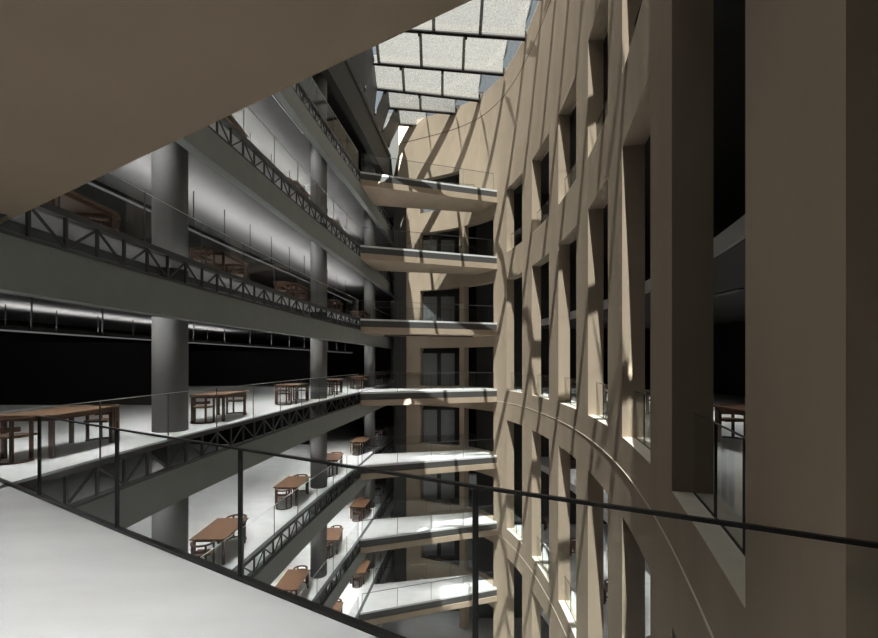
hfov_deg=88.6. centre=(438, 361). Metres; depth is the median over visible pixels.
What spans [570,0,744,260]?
ceiling
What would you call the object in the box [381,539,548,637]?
floor
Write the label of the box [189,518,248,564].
dining table
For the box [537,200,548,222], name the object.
guard
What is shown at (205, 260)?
barrel chair
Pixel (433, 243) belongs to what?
door
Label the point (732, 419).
barrel chair
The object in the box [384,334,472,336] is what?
recessed light
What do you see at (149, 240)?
wall
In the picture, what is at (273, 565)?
girder
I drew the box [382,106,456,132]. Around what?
roof beam
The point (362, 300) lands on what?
balustrade
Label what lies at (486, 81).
sheet
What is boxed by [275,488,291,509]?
barrel chair
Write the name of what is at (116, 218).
barrel chair
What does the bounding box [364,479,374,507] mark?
round column
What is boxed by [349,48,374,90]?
panel
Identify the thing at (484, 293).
window
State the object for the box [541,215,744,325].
floor
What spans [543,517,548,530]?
dining table
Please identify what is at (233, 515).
barrel chair
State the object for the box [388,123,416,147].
roof beam
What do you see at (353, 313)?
barrel chair
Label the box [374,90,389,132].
panel
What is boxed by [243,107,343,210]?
gallery balustrade
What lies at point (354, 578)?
barrel chair
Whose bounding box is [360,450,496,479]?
footbridge
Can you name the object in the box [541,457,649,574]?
floor
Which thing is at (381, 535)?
footbridge
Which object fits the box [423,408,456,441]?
door
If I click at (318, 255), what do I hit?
round column
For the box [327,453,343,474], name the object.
dining table
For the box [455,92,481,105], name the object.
sheet
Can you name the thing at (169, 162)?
round column
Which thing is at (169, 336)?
round column
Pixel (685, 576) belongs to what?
trim
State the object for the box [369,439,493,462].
balustrade
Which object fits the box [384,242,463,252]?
balustrade
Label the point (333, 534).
dining table
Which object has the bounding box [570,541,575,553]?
dining table
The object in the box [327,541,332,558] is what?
barrel chair
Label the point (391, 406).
round column
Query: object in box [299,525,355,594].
gallery balustrade
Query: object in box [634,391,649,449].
guard
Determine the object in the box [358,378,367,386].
barrel chair
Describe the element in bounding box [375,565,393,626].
floor
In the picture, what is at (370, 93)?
panel
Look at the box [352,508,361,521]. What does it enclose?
barrel chair
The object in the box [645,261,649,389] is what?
wall
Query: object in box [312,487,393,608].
girder
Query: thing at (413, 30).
roof beam
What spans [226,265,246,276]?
barrel chair
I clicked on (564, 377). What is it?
guard
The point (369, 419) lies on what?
round column
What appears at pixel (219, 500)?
floor
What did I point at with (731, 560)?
trim
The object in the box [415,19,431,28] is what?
roof panel
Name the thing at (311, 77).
gallery balustrade
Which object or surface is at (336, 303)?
dining table
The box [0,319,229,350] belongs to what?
wall
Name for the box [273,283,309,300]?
dining table
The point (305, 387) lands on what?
barrel chair
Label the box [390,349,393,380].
round column
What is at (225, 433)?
wall
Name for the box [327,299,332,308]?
barrel chair
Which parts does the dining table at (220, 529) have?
leg, leg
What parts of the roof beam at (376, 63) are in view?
beam plate, beam plate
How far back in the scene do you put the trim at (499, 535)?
20.73 m
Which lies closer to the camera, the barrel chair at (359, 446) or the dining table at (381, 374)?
the barrel chair at (359, 446)
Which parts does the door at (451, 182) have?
frame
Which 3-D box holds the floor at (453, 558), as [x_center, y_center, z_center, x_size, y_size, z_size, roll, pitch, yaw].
[0.050,1.745,31.040,2.700,24.150,1.680,0,0,0]
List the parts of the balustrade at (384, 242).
handrail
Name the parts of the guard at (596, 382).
post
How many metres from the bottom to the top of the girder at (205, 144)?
1.380 m
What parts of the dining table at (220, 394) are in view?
leg, leg, leg, leg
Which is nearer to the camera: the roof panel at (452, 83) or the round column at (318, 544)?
the round column at (318, 544)
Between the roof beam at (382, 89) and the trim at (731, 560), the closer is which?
the trim at (731, 560)
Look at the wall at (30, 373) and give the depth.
17.30 m
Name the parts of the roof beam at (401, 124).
beam plate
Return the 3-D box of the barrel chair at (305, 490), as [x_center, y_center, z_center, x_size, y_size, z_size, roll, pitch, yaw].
[-5.983,5.300,19.485,0.619,0.740,0.510,0,0,1]
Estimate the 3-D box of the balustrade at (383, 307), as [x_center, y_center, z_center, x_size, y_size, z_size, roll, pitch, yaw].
[-0.801,-2.835,28.216,6.294,1.010,0.021,0,0,-12]
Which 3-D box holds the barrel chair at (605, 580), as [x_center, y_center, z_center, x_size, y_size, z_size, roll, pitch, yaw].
[6.990,9.300,18.235,0.619,0.740,0.510,0,0,0]
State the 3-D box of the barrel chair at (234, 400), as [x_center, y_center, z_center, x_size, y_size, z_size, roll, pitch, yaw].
[-6.428,1.300,14.335,0.619,0.740,0.510,0,0,-2]
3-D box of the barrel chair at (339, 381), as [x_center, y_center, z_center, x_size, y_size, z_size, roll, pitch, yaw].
[-5.539,1.300,24.335,0.619,0.740,0.510,0,0,-3]
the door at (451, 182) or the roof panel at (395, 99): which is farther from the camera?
the door at (451, 182)
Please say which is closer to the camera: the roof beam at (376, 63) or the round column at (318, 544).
the round column at (318, 544)
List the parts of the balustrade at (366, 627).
post, post, rail, post, handrail, post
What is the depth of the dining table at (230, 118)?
13.32 m
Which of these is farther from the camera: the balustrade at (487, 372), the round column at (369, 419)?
the round column at (369, 419)
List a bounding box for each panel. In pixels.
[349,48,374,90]
[364,66,376,114]
[373,55,402,89]
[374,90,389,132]
[376,33,419,64]
[382,109,399,146]
[384,90,418,107]
[395,109,425,123]
[399,66,440,93]
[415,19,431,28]
[418,31,462,67]
[418,94,454,110]
[432,0,480,31]
[441,69,479,97]
[462,34,505,71]
[479,0,529,35]
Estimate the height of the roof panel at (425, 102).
1.180 m
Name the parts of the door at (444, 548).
frame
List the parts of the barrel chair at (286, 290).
seat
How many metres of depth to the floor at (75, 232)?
8.96 m
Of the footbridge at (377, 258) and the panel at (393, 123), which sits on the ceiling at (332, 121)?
the panel at (393, 123)
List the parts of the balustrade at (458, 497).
handrail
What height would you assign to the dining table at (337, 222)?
0.750 m
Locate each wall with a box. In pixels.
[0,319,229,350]
[0,343,151,404]
[137,238,151,243]
[188,351,309,385]
[189,409,309,443]
[230,226,607,538]
[284,292,309,301]
[361,113,397,217]
[394,179,458,610]
[398,0,877,637]
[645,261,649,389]
[714,321,744,395]
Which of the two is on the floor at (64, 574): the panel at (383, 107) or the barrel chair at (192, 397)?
the barrel chair at (192, 397)
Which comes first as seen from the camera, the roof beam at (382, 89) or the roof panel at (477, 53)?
the roof panel at (477, 53)
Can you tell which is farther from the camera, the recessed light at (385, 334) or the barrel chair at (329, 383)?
the recessed light at (385, 334)
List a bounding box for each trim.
[321,61,388,174]
[404,0,550,142]
[499,401,713,637]
[499,535,566,636]
[507,1,744,637]
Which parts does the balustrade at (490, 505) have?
handrail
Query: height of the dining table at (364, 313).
0.750 m
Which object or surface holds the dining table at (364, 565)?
on the floor at (350, 594)
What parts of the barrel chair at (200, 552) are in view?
rail, seat, leg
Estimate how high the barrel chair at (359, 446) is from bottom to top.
0.740 m
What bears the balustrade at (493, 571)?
on the footbridge at (380, 607)
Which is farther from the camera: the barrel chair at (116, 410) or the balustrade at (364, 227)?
the balustrade at (364, 227)
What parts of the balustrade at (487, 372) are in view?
handrail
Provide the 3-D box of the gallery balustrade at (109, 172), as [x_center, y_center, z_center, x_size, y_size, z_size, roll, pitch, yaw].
[-5.294,-2.830,13.667,0.401,1.000,21.377,0,0,4]
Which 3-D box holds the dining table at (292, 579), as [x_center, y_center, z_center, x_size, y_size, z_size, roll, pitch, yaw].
[-6.004,9.295,18.450,0.960,0.750,1.700,0,0,1]
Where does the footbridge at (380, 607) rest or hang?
attached to the girder at (382, 573)
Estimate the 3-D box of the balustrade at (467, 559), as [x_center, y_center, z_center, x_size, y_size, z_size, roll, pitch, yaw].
[-0.801,13.165,28.216,6.294,1.010,0.021,0,0,-12]
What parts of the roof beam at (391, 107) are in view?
beam plate, beam plate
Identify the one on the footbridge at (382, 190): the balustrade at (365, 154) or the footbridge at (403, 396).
the balustrade at (365, 154)
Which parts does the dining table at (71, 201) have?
leg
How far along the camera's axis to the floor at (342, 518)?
23.02 m
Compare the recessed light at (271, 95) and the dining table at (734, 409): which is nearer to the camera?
the dining table at (734, 409)
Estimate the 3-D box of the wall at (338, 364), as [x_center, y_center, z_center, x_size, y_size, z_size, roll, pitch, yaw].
[-1.600,0.070,45.300,39.200,36.200,0.200,0,0,0]
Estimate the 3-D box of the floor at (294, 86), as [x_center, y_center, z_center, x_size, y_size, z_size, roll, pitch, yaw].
[-11.680,-10.270,17.757,18.641,0.120,54.522,0,0,0]
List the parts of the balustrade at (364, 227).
handrail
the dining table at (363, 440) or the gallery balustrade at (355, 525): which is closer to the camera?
the gallery balustrade at (355, 525)
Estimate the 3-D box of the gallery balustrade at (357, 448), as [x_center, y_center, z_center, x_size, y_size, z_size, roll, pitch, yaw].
[-5.294,5.170,13.667,0.401,1.000,21.377,0,0,4]
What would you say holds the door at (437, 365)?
in the wall at (399, 212)
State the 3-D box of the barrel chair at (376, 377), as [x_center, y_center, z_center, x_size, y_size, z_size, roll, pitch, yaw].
[-4.503,1.300,32.565,0.619,0.740,0.510,0,0,0]
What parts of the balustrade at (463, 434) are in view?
handrail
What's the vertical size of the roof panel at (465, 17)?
1.180 m
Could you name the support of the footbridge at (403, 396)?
attached to the girder at (142, 497)
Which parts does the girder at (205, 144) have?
lattice post, lattice post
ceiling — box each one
[0,0,744,328]
[0,220,392,340]
[72,152,389,300]
[231,95,391,246]
[301,59,390,170]
[441,174,458,178]
[514,32,607,193]
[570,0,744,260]
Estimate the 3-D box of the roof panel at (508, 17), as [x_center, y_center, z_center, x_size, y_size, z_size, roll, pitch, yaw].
[3.191,-16.920,21.632,2.375,1.180,2.685,0,0,0]
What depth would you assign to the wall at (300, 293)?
30.80 m
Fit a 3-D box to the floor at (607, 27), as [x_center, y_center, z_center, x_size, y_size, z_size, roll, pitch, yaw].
[7.299,-10.155,8.515,21.001,0.349,36.448,0,0,0]
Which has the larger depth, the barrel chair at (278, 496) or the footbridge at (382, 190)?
the footbridge at (382, 190)
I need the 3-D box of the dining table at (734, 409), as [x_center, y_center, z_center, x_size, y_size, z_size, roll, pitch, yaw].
[6.218,1.295,8.600,0.960,0.750,1.700,0,0,0]
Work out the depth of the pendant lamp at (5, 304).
17.93 m
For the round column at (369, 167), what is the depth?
29.68 m
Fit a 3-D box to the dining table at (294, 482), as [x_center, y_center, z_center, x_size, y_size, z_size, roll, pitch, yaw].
[-6.004,5.295,18.450,0.960,0.750,1.700,0,0,1]
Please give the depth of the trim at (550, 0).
27.81 m
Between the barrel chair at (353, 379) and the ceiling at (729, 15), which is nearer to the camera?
the ceiling at (729, 15)
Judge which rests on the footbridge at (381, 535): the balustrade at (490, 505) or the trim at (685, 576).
the balustrade at (490, 505)
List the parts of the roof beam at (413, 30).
beam plate, beam plate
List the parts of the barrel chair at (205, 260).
rail, seat, leg, leg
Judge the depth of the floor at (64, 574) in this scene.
3.61 m
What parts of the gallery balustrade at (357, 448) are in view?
post, post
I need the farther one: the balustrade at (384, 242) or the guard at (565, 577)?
the balustrade at (384, 242)
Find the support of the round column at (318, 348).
on the floor at (64, 574)
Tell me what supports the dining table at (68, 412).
on the floor at (64, 574)
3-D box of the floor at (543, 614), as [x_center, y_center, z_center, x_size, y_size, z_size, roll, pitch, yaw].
[7.799,13.845,8.515,20.001,0.349,36.448,0,0,0]
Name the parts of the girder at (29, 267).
lattice post, lattice post, lattice post, lattice post, lattice post, lattice post, lattice post, lattice post, lattice post, lattice post, lattice post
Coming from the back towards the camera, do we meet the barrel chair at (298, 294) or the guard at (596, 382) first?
the barrel chair at (298, 294)
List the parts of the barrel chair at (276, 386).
leg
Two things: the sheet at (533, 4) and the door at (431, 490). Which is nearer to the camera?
the sheet at (533, 4)
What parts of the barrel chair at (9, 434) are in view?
rail, leg, seat, leg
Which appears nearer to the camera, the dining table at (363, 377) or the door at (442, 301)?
the dining table at (363, 377)
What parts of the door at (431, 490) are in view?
frame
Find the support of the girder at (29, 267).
attached to the floor at (75, 232)
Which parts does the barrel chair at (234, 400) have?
seat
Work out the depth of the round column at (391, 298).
39.23 m
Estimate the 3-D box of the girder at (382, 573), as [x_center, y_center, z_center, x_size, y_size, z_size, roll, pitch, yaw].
[-4.662,14.360,17.794,1.602,1.380,54.641,0,0,4]
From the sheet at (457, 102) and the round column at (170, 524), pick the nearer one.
the round column at (170, 524)
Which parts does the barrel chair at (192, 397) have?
leg, rail, seat, leg, leg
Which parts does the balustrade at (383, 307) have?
handrail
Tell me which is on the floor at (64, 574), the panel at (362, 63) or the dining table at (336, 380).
the dining table at (336, 380)
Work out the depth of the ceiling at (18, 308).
19.44 m
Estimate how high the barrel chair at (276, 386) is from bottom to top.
0.740 m
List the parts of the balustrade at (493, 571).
handrail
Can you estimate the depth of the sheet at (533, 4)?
21.81 m
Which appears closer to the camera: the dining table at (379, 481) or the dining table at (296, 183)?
the dining table at (296, 183)
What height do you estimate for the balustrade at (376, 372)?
1.010 m
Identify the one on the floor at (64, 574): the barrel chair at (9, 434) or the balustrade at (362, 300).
the barrel chair at (9, 434)
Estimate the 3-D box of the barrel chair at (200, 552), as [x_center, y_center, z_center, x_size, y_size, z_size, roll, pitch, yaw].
[-6.464,5.300,12.265,0.619,0.740,0.510,0,0,-2]
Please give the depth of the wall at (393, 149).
32.30 m
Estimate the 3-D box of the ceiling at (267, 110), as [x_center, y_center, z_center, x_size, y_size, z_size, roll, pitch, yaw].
[-12.047,-10.110,17.791,17.906,0.160,54.622,0,0,0]
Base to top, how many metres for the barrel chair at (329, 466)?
0.740 m
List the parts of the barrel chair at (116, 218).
leg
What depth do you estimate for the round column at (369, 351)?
29.68 m
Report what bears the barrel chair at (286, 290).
on the floor at (75, 232)
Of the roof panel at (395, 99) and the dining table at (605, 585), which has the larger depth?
the roof panel at (395, 99)
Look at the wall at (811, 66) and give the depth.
5.84 m
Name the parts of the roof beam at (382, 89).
beam plate, beam plate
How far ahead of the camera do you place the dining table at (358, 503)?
28.07 m
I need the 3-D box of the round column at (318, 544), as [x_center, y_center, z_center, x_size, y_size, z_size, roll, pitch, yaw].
[-5.450,7.730,20.400,0.730,3.880,0.730,0,0,0]
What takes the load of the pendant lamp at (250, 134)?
hanging from the ceiling at (267, 110)
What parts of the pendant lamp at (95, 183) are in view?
rod, rod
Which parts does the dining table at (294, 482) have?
leg, leg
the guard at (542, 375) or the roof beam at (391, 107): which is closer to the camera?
the guard at (542, 375)
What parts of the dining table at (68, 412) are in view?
leg, leg, leg, leg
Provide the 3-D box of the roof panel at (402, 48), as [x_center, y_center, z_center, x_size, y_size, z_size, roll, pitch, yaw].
[-2.228,-16.920,23.795,2.375,1.180,2.842,0,0,0]
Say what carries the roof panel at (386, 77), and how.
attached to the roof beam at (376, 63)
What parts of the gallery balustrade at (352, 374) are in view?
post, post, rail, post, post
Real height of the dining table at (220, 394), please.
0.750 m
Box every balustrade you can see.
[0,374,353,458]
[0,415,877,637]
[58,172,357,299]
[200,448,357,561]
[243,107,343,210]
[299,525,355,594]
[311,77,357,150]
[362,300,493,322]
[362,505,493,533]
[362,571,493,605]
[364,227,493,255]
[365,154,493,189]
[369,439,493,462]
[373,372,493,390]
[376,372,450,387]
[376,559,470,576]
[377,434,473,450]
[381,497,463,513]
[383,307,473,320]
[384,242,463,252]
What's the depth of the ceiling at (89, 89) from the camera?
3.02 m
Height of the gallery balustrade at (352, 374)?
1.000 m
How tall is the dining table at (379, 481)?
0.750 m
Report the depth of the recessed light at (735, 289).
12.45 m
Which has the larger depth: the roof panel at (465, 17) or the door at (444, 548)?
the door at (444, 548)
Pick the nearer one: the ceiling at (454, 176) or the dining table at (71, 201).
the dining table at (71, 201)
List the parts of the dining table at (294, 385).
leg, leg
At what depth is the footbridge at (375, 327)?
25.76 m
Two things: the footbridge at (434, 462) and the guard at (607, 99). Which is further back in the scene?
the footbridge at (434, 462)
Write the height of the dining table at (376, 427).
0.750 m
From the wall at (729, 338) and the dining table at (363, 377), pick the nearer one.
the wall at (729, 338)
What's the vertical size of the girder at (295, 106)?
1.380 m
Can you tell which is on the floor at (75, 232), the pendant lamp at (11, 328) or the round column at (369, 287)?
the round column at (369, 287)
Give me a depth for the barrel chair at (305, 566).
19.62 m
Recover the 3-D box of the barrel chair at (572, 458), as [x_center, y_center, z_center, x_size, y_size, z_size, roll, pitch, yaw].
[7.238,5.300,23.965,0.619,0.740,0.510,0,0,0]
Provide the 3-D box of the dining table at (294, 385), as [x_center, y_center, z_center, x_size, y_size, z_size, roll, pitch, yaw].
[-6.004,1.295,18.450,0.960,0.750,1.700,0,0,1]
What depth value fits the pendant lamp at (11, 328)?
12.33 m
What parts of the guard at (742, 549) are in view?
post, rail, rail, post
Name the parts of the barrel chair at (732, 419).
leg, seat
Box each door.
[423,181,456,212]
[423,237,456,252]
[423,294,456,321]
[423,351,456,384]
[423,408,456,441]
[423,472,456,498]
[423,540,456,555]
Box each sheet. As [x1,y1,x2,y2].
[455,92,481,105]
[479,66,506,92]
[503,40,521,65]
[526,0,538,28]
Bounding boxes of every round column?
[152,142,187,257]
[152,267,187,432]
[152,441,187,552]
[310,72,326,121]
[310,142,326,214]
[310,223,326,306]
[310,312,326,398]
[310,403,326,488]
[310,496,326,578]
[364,149,374,172]
[364,210,374,245]
[364,277,374,318]
[364,345,374,386]
[364,411,374,447]
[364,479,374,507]
[364,552,374,568]
[390,296,393,319]
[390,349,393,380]
[390,385,393,426]
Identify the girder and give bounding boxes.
[0,202,393,348]
[0,383,393,527]
[175,118,393,297]
[232,435,393,584]
[274,82,393,246]
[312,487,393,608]
[355,549,393,618]
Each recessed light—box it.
[271,95,303,133]
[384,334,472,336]
[714,288,743,296]
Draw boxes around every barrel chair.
[0,416,36,464]
[83,404,119,441]
[86,215,119,230]
[190,246,214,267]
[190,395,214,423]
[190,540,214,562]
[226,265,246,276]
[226,390,246,413]
[226,514,246,540]
[275,281,291,294]
[275,385,291,404]
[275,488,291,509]
[293,292,306,300]
[293,386,306,399]
[293,474,307,492]
[293,565,307,584]
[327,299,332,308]
[327,380,332,395]
[327,461,332,476]
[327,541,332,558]
[331,381,340,392]
[352,311,361,318]
[352,377,361,388]
[352,442,361,455]
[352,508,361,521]
[352,573,361,587]
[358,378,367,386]
[375,374,380,384]
[570,454,575,468]
[604,579,607,601]
[714,404,744,439]
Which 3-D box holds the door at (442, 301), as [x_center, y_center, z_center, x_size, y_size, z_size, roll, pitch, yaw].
[0.000,-3.530,31.780,2.500,2.400,0.200,0,0,0]
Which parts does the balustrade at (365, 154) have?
handrail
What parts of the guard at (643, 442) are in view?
post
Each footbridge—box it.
[360,171,496,212]
[360,245,496,274]
[360,319,496,336]
[360,387,496,405]
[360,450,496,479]
[360,512,496,553]
[360,574,496,624]
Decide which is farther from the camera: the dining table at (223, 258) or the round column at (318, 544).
the round column at (318, 544)
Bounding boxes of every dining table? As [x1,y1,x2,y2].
[0,406,118,458]
[47,190,118,228]
[189,250,248,278]
[189,391,248,420]
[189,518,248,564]
[225,115,248,137]
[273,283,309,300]
[273,383,309,403]
[273,476,309,505]
[275,569,309,594]
[292,180,309,197]
[327,300,343,312]
[327,379,342,394]
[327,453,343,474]
[327,528,343,554]
[332,602,343,612]
[333,220,343,229]
[349,311,370,318]
[349,376,369,388]
[349,499,370,518]
[350,437,370,453]
[350,560,370,583]
[375,374,385,383]
[375,426,385,438]
[375,478,386,493]
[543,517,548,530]
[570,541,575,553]
[604,584,607,603]
[645,391,649,414]
[714,405,744,441]
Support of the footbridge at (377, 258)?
attached to the girder at (205, 144)
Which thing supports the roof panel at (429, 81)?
attached to the roof beam at (376, 63)
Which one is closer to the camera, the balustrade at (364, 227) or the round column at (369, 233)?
the balustrade at (364, 227)
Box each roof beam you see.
[349,28,526,59]
[362,56,504,91]
[372,87,479,114]
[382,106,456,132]
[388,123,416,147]
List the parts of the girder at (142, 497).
lattice post, lattice post, lattice post, lattice post, lattice post, lattice post, lattice post, lattice post, lattice post, lattice post, lattice post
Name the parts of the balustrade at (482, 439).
handrail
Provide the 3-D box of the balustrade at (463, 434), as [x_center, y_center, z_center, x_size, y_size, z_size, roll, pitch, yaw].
[-0.801,5.165,28.216,6.294,1.010,0.021,0,0,-12]
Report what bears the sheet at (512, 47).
attached to the wall at (811, 66)
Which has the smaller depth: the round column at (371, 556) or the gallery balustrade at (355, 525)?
the gallery balustrade at (355, 525)
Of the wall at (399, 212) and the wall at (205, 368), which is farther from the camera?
the wall at (399, 212)
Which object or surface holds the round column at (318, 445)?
on the floor at (219, 500)
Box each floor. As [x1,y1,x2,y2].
[0,378,744,637]
[10,209,358,324]
[32,418,393,569]
[209,121,392,283]
[244,470,649,637]
[292,84,392,229]
[327,499,389,616]
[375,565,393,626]
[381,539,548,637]
[422,385,458,564]
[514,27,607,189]
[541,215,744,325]
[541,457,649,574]
[541,607,548,624]
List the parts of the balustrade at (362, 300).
handrail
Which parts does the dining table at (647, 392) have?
leg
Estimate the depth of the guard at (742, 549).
4.35 m
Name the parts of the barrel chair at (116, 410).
leg, seat, leg, leg, leg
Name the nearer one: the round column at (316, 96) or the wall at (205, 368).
the round column at (316, 96)
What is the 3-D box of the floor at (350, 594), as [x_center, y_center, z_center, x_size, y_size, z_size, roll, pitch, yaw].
[-11.680,13.730,17.757,18.641,0.120,54.522,0,0,0]
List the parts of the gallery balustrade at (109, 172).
post, post, post, post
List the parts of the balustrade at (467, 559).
handrail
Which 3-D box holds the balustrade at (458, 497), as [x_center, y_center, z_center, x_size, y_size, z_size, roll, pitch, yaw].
[-0.801,9.165,28.216,6.294,1.010,0.021,0,0,-12]
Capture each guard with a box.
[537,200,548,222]
[537,536,548,573]
[539,375,548,397]
[564,377,574,405]
[564,577,575,622]
[596,99,607,124]
[596,382,607,420]
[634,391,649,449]
[693,413,744,555]
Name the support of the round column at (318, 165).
on the floor at (235, 139)
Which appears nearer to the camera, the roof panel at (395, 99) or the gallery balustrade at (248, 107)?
the gallery balustrade at (248, 107)
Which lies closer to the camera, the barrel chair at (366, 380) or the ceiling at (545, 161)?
the ceiling at (545, 161)
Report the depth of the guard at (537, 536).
21.27 m
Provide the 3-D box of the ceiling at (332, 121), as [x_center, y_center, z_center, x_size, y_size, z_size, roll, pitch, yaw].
[-11.550,-14.680,17.750,18.899,0.300,54.500,0,0,0]
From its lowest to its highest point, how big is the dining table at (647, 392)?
0.750 m
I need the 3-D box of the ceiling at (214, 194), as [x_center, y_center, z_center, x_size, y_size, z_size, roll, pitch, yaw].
[-12.047,-6.110,17.791,17.906,0.160,54.622,0,0,0]
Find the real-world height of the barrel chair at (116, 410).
0.740 m
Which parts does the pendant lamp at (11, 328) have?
rod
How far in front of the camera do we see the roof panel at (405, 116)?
31.12 m
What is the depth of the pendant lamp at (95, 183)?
17.36 m
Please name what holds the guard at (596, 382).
on the trim at (731, 560)
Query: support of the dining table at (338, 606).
on the floor at (350, 594)
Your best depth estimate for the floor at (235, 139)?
14.86 m
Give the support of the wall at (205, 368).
on the floor at (64, 574)
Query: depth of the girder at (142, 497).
10.11 m
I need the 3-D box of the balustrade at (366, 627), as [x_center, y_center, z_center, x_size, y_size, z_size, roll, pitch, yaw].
[-2.290,1.165,3.947,9.869,1.009,0.127,0,0,31]
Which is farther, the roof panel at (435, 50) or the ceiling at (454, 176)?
the ceiling at (454, 176)
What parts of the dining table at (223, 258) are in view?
leg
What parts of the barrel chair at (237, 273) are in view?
seat, rail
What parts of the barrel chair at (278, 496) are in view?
leg, seat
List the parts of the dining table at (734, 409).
leg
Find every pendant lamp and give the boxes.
[0,297,352,352]
[5,304,207,340]
[87,176,352,301]
[250,134,327,215]
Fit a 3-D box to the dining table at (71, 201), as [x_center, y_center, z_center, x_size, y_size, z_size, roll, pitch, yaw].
[-7.113,-2.705,8.500,0.960,0.750,1.700,0,0,-2]

